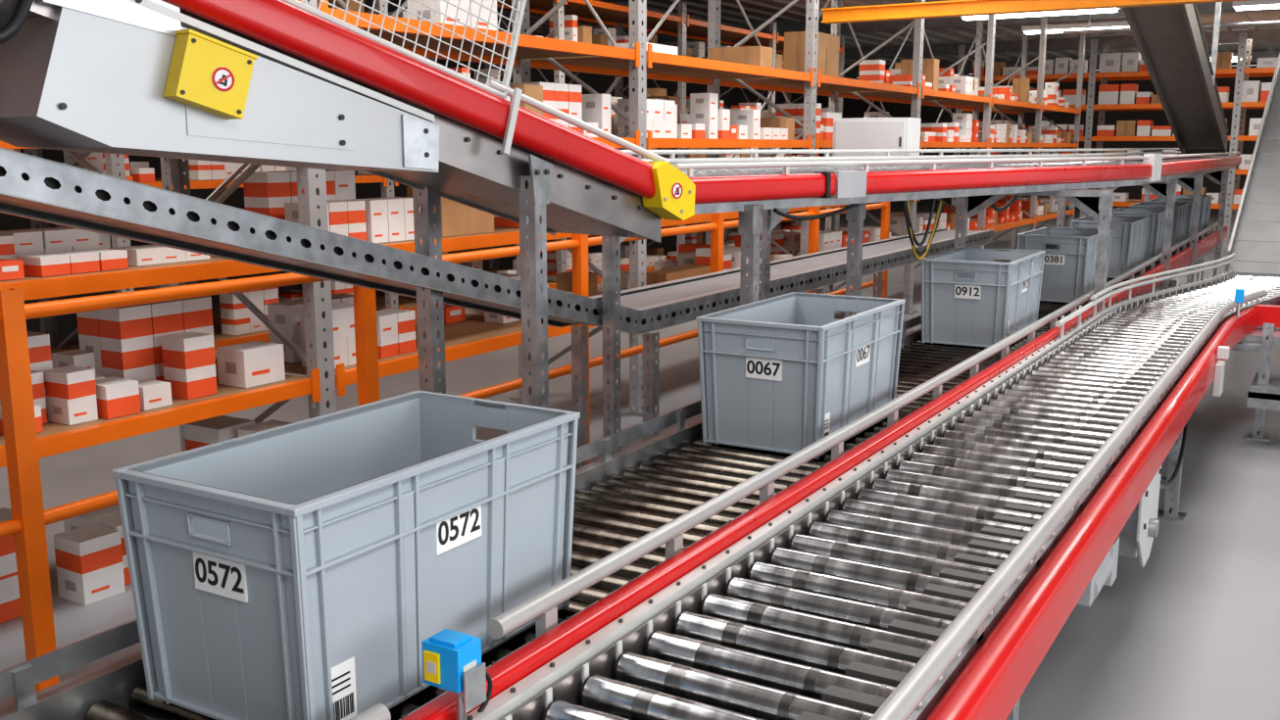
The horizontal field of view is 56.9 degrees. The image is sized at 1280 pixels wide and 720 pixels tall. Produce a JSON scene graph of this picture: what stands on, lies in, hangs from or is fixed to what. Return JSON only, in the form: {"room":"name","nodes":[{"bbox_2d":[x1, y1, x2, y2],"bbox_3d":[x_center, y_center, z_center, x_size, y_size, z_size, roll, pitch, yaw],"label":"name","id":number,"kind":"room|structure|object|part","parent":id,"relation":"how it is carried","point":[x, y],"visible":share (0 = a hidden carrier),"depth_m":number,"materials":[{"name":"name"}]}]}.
{"room":"distribution center","nodes":[
{"label":"distribution center","id":0,"kind":"room"},
{"bbox_2d":[0,57,793,247],"bbox_3d":[-5.326,-3.432,17.986,0.100,3.400,38.000,6,12,30],"label":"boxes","id":1,"kind":"structure","parent":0,"point":[600,83],"depth_m":21.54},
{"bbox_2d":[364,0,1279,75],"bbox_3d":[5.363,-4.165,13.153,22.800,0.200,25.160,6,12,30],"label":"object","id":2,"kind":"structure","parent":1,"relation":"attached to","point":[1257,35],"depth_m":19.05,"materials":[{"name":"metal"}]},
{"bbox_2d":[0,202,1279,719],"bbox_3d":[4.509,-0.668,12.527,23.000,0.100,38.000,6,12,30],"label":"floor","id":3,"kind":"structure","parent":0,"point":[1193,632],"depth_m":4.51,"materials":[{"name":"concrete"}]},
{"bbox_2d":[23,0,844,364],"bbox_3d":[-1.760,-1.957,10.638,1.000,3.110,17.220,6,12,30],"label":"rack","id":4,"kind":"object","parent":3,"relation":"on","point":[615,16],"visible":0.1,"depth_m":11.90,"materials":[{"name":"metal"}]},
{"bbox_2d":[7,0,818,335],"bbox_3d":[-1.732,-1.909,10.548,0.656,2.649,16.828,6,12,30],"label":"boxes","id":5,"kind":"object","parent":4,"relation":"in","point":[234,318],"visible":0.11,"depth_m":10.14},
{"bbox_2d":[0,201,890,701],"bbox_3d":[-0.247,-0.043,5.554,0.110,1.150,8.370,6,12,30],"label":"frame","id":6,"kind":"object","parent":3,"relation":"on","point":[28,520],"visible":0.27,"depth_m":3.29,"materials":[{"name":"paint"}]},
{"bbox_2d":[412,153,553,408],"bbox_3d":[-0.489,0.123,3.651,0.664,1.500,0.146,10,14,44],"label":"support frame","id":7,"kind":"object","parent":3,"relation":"on","point":[533,200],"visible":0.43,"depth_m":3.42,"materials":[{"name":"metal"}]},
{"bbox_2d":[0,0,668,243],"bbox_3d":[-1.161,-0.781,2.687,0.648,1.189,3.183,9,14,41],"label":"conveyor","id":8,"kind":"object","parent":7,"relation":"on","point":[79,75],"visible":0.88,"depth_m":2.75,"materials":[{"name":"grey metal"}]},
{"bbox_2d":[163,28,258,119],"bbox_3d":[-0.927,-0.616,2.552,0.065,0.184,0.194,9,14,41],"label":"switch box","id":9,"kind":"object","parent":8,"relation":"attached to","point":[207,73],"visible":1,"depth_m":2.52,"materials":[{"name":"paint"}]},
{"bbox_2d":[282,0,526,154],"bbox_3d":[-0.871,-1.052,2.560,0.071,1.202,1.877,9,14,41],"label":"guard","id":10,"kind":"object","parent":8,"relation":"attached to","point":[516,95],"visible":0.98,"depth_m":3.09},
{"bbox_2d":[641,161,695,220],"bbox_3d":[0.087,-0.534,3.727,0.085,0.185,0.190,9,14,41],"label":"joint","id":11,"kind":"object","parent":8,"relation":"attached to","point":[673,199],"visible":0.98,"depth_m":3.70,"materials":[{"name":"paint"}]},
{"bbox_2d":[0,147,994,469],"bbox_3d":[0.378,-0.371,5.797,0.470,1.709,8.900,6,12,30],"label":"conveyor","id":12,"kind":"object","parent":3,"relation":"on","point":[32,187],"visible":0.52,"depth_m":3.61,"materials":[{"name":"metal"}]},
{"bbox_2d":[0,0,1085,467],"bbox_3d":[0.898,-1.630,8.827,0.950,3.110,19.660,6,12,30],"label":"rack","id":13,"kind":"object","parent":3,"relation":"on","point":[471,336],"visible":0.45,"depth_m":6.26,"materials":[{"name":"metal"}]},
{"bbox_2d":[0,226,293,624],"bbox_3d":[-2.159,-0.301,3.708,0.706,2.312,2.236,6,12,30],"label":"boxes","id":14,"kind":"object","parent":13,"relation":"on","point":[129,360],"visible":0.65,"depth_m":4.10},
{"bbox_2d":[242,0,611,368],"bbox_3d":[-0.957,-0.971,5.686,0.654,1.670,2.254,6,12,30],"label":"boxes","id":15,"kind":"object","parent":13,"relation":"in","point":[274,194],"visible":0.29,"depth_m":5.09},
{"bbox_2d":[556,42,794,295],"bbox_3d":[0.316,-1.307,7.799,0.652,1.582,2.232,6,12,30],"label":"boxes","id":16,"kind":"object","parent":13,"relation":"in","point":[705,120],"visible":0.43,"depth_m":7.57},
{"bbox_2d":[735,31,896,255],"bbox_3d":[1.549,-1.754,9.820,0.652,1.741,2.166,6,12,30],"label":"boxes","id":17,"kind":"object","parent":13,"relation":"in","point":[794,49],"visible":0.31,"depth_m":9.08},
{"bbox_2d":[859,58,979,236],"bbox_3d":[2.828,-2.130,11.929,0.654,1.732,2.280,6,12,30],"label":"boxes","id":18,"kind":"object","parent":13,"relation":"in","point":[962,128],"visible":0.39,"depth_m":11.54},
{"bbox_2d":[938,67,1032,227],"bbox_3d":[4.064,-2.506,13.969,0.653,1.746,2.226,6,12,30],"label":"boxes","id":19,"kind":"object","parent":13,"relation":"in","point":[999,131],"visible":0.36,"depth_m":13.97},
{"bbox_2d":[986,82,1071,217],"bbox_3d":[5.301,-2.877,16.013,0.651,1.751,2.184,6,12,30],"label":"boxes","id":20,"kind":"object","parent":13,"relation":"in","point":[1050,134],"visible":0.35,"depth_m":15.95},
{"bbox_2d":[0,221,1227,719],"bbox_3d":[2.278,-0.041,6.664,0.680,0.751,14.465,6,12,30],"label":"conveyor","id":21,"kind":"object","parent":3,"relation":"on","point":[650,513],"visible":0.36,"depth_m":2.82,"materials":[{"name":"metal"}]},
{"bbox_2d":[111,391,580,719],"bbox_3d":[-0.466,0.324,2.062,0.400,0.385,0.710,6,12,30],"label":"storage bin","id":22,"kind":"object","parent":21,"relation":"on","point":[300,570],"visible":0.99,"depth_m":1.86,"materials":[{"name":"plastic"}]},
{"bbox_3d":[-0.627,0.323,1.763,0.112,0.060,0.004,6,12,30],"label":"plate","id":23,"kind":"part","parent":22,"relation":"part of","materials":[{"name":"paper"}]},
{"bbox_3d":[-0.448,0.506,1.774,0.005,0.105,0.056,6,12,30],"label":"plate","id":24,"kind":"part","parent":22,"relation":"part of","materials":[{"name":"paper"}]},
{"bbox_3d":[-0.303,0.279,1.970,0.004,0.062,0.116,6,12,30],"label":"plate","id":25,"kind":"part","parent":22,"relation":"part of","materials":[{"name":"paper"}]},
{"bbox_2d":[696,292,905,459],"bbox_3d":[0.519,0.027,3.707,0.400,0.385,0.710,6,12,30],"label":"storage bin","id":26,"kind":"object","parent":21,"relation":"on","point":[783,374],"visible":0.88,"depth_m":3.47,"materials":[{"name":"plastic"}]},
{"bbox_3d":[0.357,0.026,3.408,0.112,0.060,0.004,6,12,30],"label":"plate","id":27,"kind":"part","parent":26,"relation":"part of","materials":[{"name":"paper"}]},
{"bbox_3d":[0.537,0.208,3.419,0.005,0.105,0.056,6,12,30],"label":"plate","id":28,"kind":"part","parent":26,"relation":"part of","materials":[{"name":"paper"}]},
{"bbox_3d":[0.682,-0.018,3.614,0.004,0.062,0.116,6,12,30],"label":"plate","id":29,"kind":"part","parent":26,"relation":"part of","materials":[{"name":"paper"}]},
{"bbox_2d":[920,246,1045,347],"bbox_3d":[1.606,-0.301,5.521,0.400,0.385,0.710,6,12,29],"label":"storage bin","id":30,"kind":"object","parent":21,"relation":"on","point":[968,298],"visible":0.88,"depth_m":5.27,"materials":[{"name":"plastic"}]},
{"bbox_3d":[1.449,-0.302,5.220,0.112,0.060,0.004,6,12,29],"label":"plate","id":31,"kind":"part","parent":30,"relation":"part of","materials":[{"name":"paper"}]},
{"bbox_3d":[1.770,-0.346,5.431,0.004,0.062,0.116,6,12,29],"label":"plate","id":32,"kind":"part","parent":30,"relation":"part of","materials":[{"name":"paper"}]},
{"bbox_2d":[1016,227,1113,304],"bbox_3d":[2.521,-0.570,7.012,0.400,0.385,0.710,6,12,31],"label":"storage bin","id":33,"kind":"object","parent":21,"relation":"on","point":[1069,261],"visible":0.55,"depth_m":6.73,"materials":[{"name":"plastic"}]},
{"bbox_3d":[2.356,-0.572,6.715,0.112,0.060,0.004,6,12,31],"label":"plate","id":34,"kind":"part","parent":33,"relation":"part of","materials":[{"name":"paper"}]},
{"bbox_2d":[1070,215,1148,279],"bbox_3d":[3.289,-0.799,8.280,0.400,0.385,0.710,6,12,30],"label":"storage bin","id":35,"kind":"object","parent":21,"relation":"on","point":[1129,233],"visible":0.51,"depth_m":7.99,"materials":[{"name":"plastic"}]},
{"bbox_2d":[1111,207,1170,263],"bbox_3d":[3.954,-0.998,9.379,0.400,0.385,0.710,6,12,30],"label":"storage bin","id":36,"kind":"object","parent":21,"relation":"on","point":[1156,223],"visible":0.35,"depth_m":9.06,"materials":[{"name":"plastic"}]},
{"bbox_2d":[1129,201,1189,251],"bbox_3d":[4.543,-1.173,10.351,0.400,0.385,0.710,6,12,30],"label":"storage bin","id":37,"kind":"object","parent":21,"relation":"on","point":[1180,217],"visible":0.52,"depth_m":10.16,"materials":[{"name":"plastic"}]},
{"bbox_2d":[1145,197,1201,244],"bbox_3d":[5.055,-1.326,11.196,0.400,0.385,0.710,6,12,30],"label":"storage bin","id":38,"kind":"object","parent":21,"relation":"on","point":[1156,200],"visible":0.2,"depth_m":10.86,"materials":[{"name":"plastic"}]},
{"bbox_2d":[1176,195,1212,237],"bbox_3d":[5.567,-1.479,12.041,0.400,0.385,0.710,6,12,30],"label":"storage bin","id":39,"kind":"object","parent":21,"relation":"on","point":[1206,204],"visible":0.23,"depth_m":11.88,"materials":[{"name":"plastic"}]},
{"bbox_2d":[466,252,1279,719],"bbox_3d":[2.236,0.385,4.220,1.829,0.783,9.306,6,12,30],"label":"conveyor","id":40,"kind":"object","parent":3,"relation":"on","point":[933,578],"depth_m":2.59,"materials":[{"name":"metal"}]},
{"bbox_2d":[421,629,492,719],"bbox_3d":[-0.266,0.475,1.772,0.077,0.141,0.101,6,12,30],"label":"sensor","id":41,"kind":"object","parent":40,"relation":"on","point":[451,660],"visible":1,"depth_m":1.73,"materials":[{"name":"blue plastic"}]},
{"bbox_2d":[1077,420,1188,606],"bbox_3d":[1.483,0.465,3.932,0.470,0.326,1.985,6,12,30],"label":"motor","id":42,"kind":"object","parent":40,"relation":"attached to","point":[1136,538],"visible":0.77,"depth_m":3.67,"materials":[{"name":"paint"}]},
{"bbox_3d":[2.519,0.047,5.113,0.047,0.210,0.110,6,12,30],"label":"rail bracket","id":43,"kind":"part","parent":40,"relation":"part of","materials":[{"name":"white plastic"}]},
{"bbox_2d":[1234,288,1244,317],"bbox_3d":[3.091,-0.295,6.089,0.040,0.145,0.050,6,12,30],"label":"sensor","id":44,"kind":"object","parent":40,"relation":"on","point":[1239,293],"visible":1,"depth_m":6.07,"materials":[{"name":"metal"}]},
{"bbox_2d":[601,147,1241,453],"bbox_3d":[3.146,-0.710,8.236,1.236,1.509,10.682,7,12,34],"label":"conveyor","id":45,"kind":"object","parent":3,"relation":"on","point":[763,191],"visible":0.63,"depth_m":5.12,"materials":[{"name":"red metal"}]},
{"bbox_2d":[832,117,921,156],"bbox_3d":[1.220,-1.086,6.110,0.400,0.325,0.210,6,12,30],"label":"box","id":46,"kind":"object","parent":45,"relation":"attached to","point":[868,132],"visible":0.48,"depth_m":6.01,"materials":[{"name":"white plastic"}]},
{"bbox_2d":[1122,1,1228,154],"bbox_3d":[4.115,-2.551,9.114,0.420,1.940,6.006,6,12,30],"label":"conveyor","id":47,"kind":"object","parent":45,"relation":"on","point":[1170,41],"visible":0.97,"depth_m":9.66,"materials":[{"name":"metal"}]},
{"bbox_2d":[820,0,1248,24],"bbox_3d":[3.479,-1.499,7.287,5.040,3.400,0.120,6,12,30],"label":"beam","id":48,"kind":"structure","parent":3,"relation":"on","point":[954,8],"depth_m":7.86,"materials":[{"name":"metal"}]},
{"bbox_2d":[951,32,1275,252],"bbox_3d":[10.509,-2.995,16.381,12.140,3.110,1.050,6,12,30],"label":"rack","id":49,"kind":"object","parent":3,"relation":"on","point":[1236,138],"visible":0.41,"depth_m":17.71,"materials":[{"name":"metal"}]},
{"bbox_2d":[969,51,1278,203],"bbox_3d":[10.352,-3.212,16.159,11.788,2.218,0.302,6,12,30],"label":"boxes","id":50,"kind":"object","parent":49,"relation":"in","point":[1108,94],"visible":0.33,"depth_m":17.71},
{"bbox_2d":[1225,52,1279,276],"bbox_3d":[5.953,-1.975,10.535,0.690,3.181,5.899,6,12,30],"label":"conveyor","id":51,"kind":"object","parent":3,"relation":"on","point":[1255,239],"visible":0.79,"depth_m":9.07,"materials":[{"name":"metal"}]},
{"bbox_2d":[317,0,1279,79],"bbox_3d":[4.462,-4.107,11.935,23.110,0.120,38.000,6,12,30],"label":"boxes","id":52,"kind":"structure","parent":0,"point":[757,11],"depth_m":18.79},
{"bbox_2d":[961,7,1121,20],"bbox_3d":[4.412,-4.038,13.042,1.700,0.450,0.180,6,12,30],"label":"lamp","id":53,"kind":"object","parent":52,"relation":"hanging from","point":[1109,10],"visible":0.5,"depth_m":13.00,"materials":[{"name":"white plastic"}]},
{"bbox_2d":[1021,20,1129,34],"bbox_3d":[5.659,-4.340,14.717,1.700,0.450,0.180,6,12,30],"label":"lamp","id":54,"kind":"object","parent":52,"relation":"hanging from","point":[1052,28],"visible":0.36,"depth_m":14.78,"materials":[{"name":"white plastic"}]},
{"bbox_2d":[1062,13,1279,34],"bbox_3d":[5.885,-3.484,10.594,5.200,0.670,6.040,6,12,30],"label":"lamp","id":55,"kind":"object","parent":52,"relation":"attached to","point":[1088,30],"visible":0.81,"depth_m":13.68,"materials":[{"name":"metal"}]},
{"bbox_2d":[1209,44,1251,61],"bbox_3d":[9.630,-5.368,20.407,1.700,0.450,0.180,6,12,30],"label":"lamp","id":56,"kind":"object","parent":52,"relation":"hanging from","point":[1234,58],"visible":0.18,"depth_m":20.07,"materials":[{"name":"white plastic"}]},
{"bbox_2d":[1231,0,1279,10],"bbox_3d":[7.030,-3.864,12.079,1.700,0.450,0.180,6,12,30],"label":"lamp","id":57,"kind":"object","parent":52,"relation":"hanging from","point":[1251,4],"visible":0.91,"depth_m":12.37,"materials":[{"name":"white plastic"}]},
{"bbox_2d":[792,65,1273,211],"bbox_3d":[14.255,-5.279,28.209,22.900,3.400,0.100,6,12,30],"label":"boxes","id":58,"kind":"structure","parent":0,"point":[852,108],"depth_m":29.69}
]}

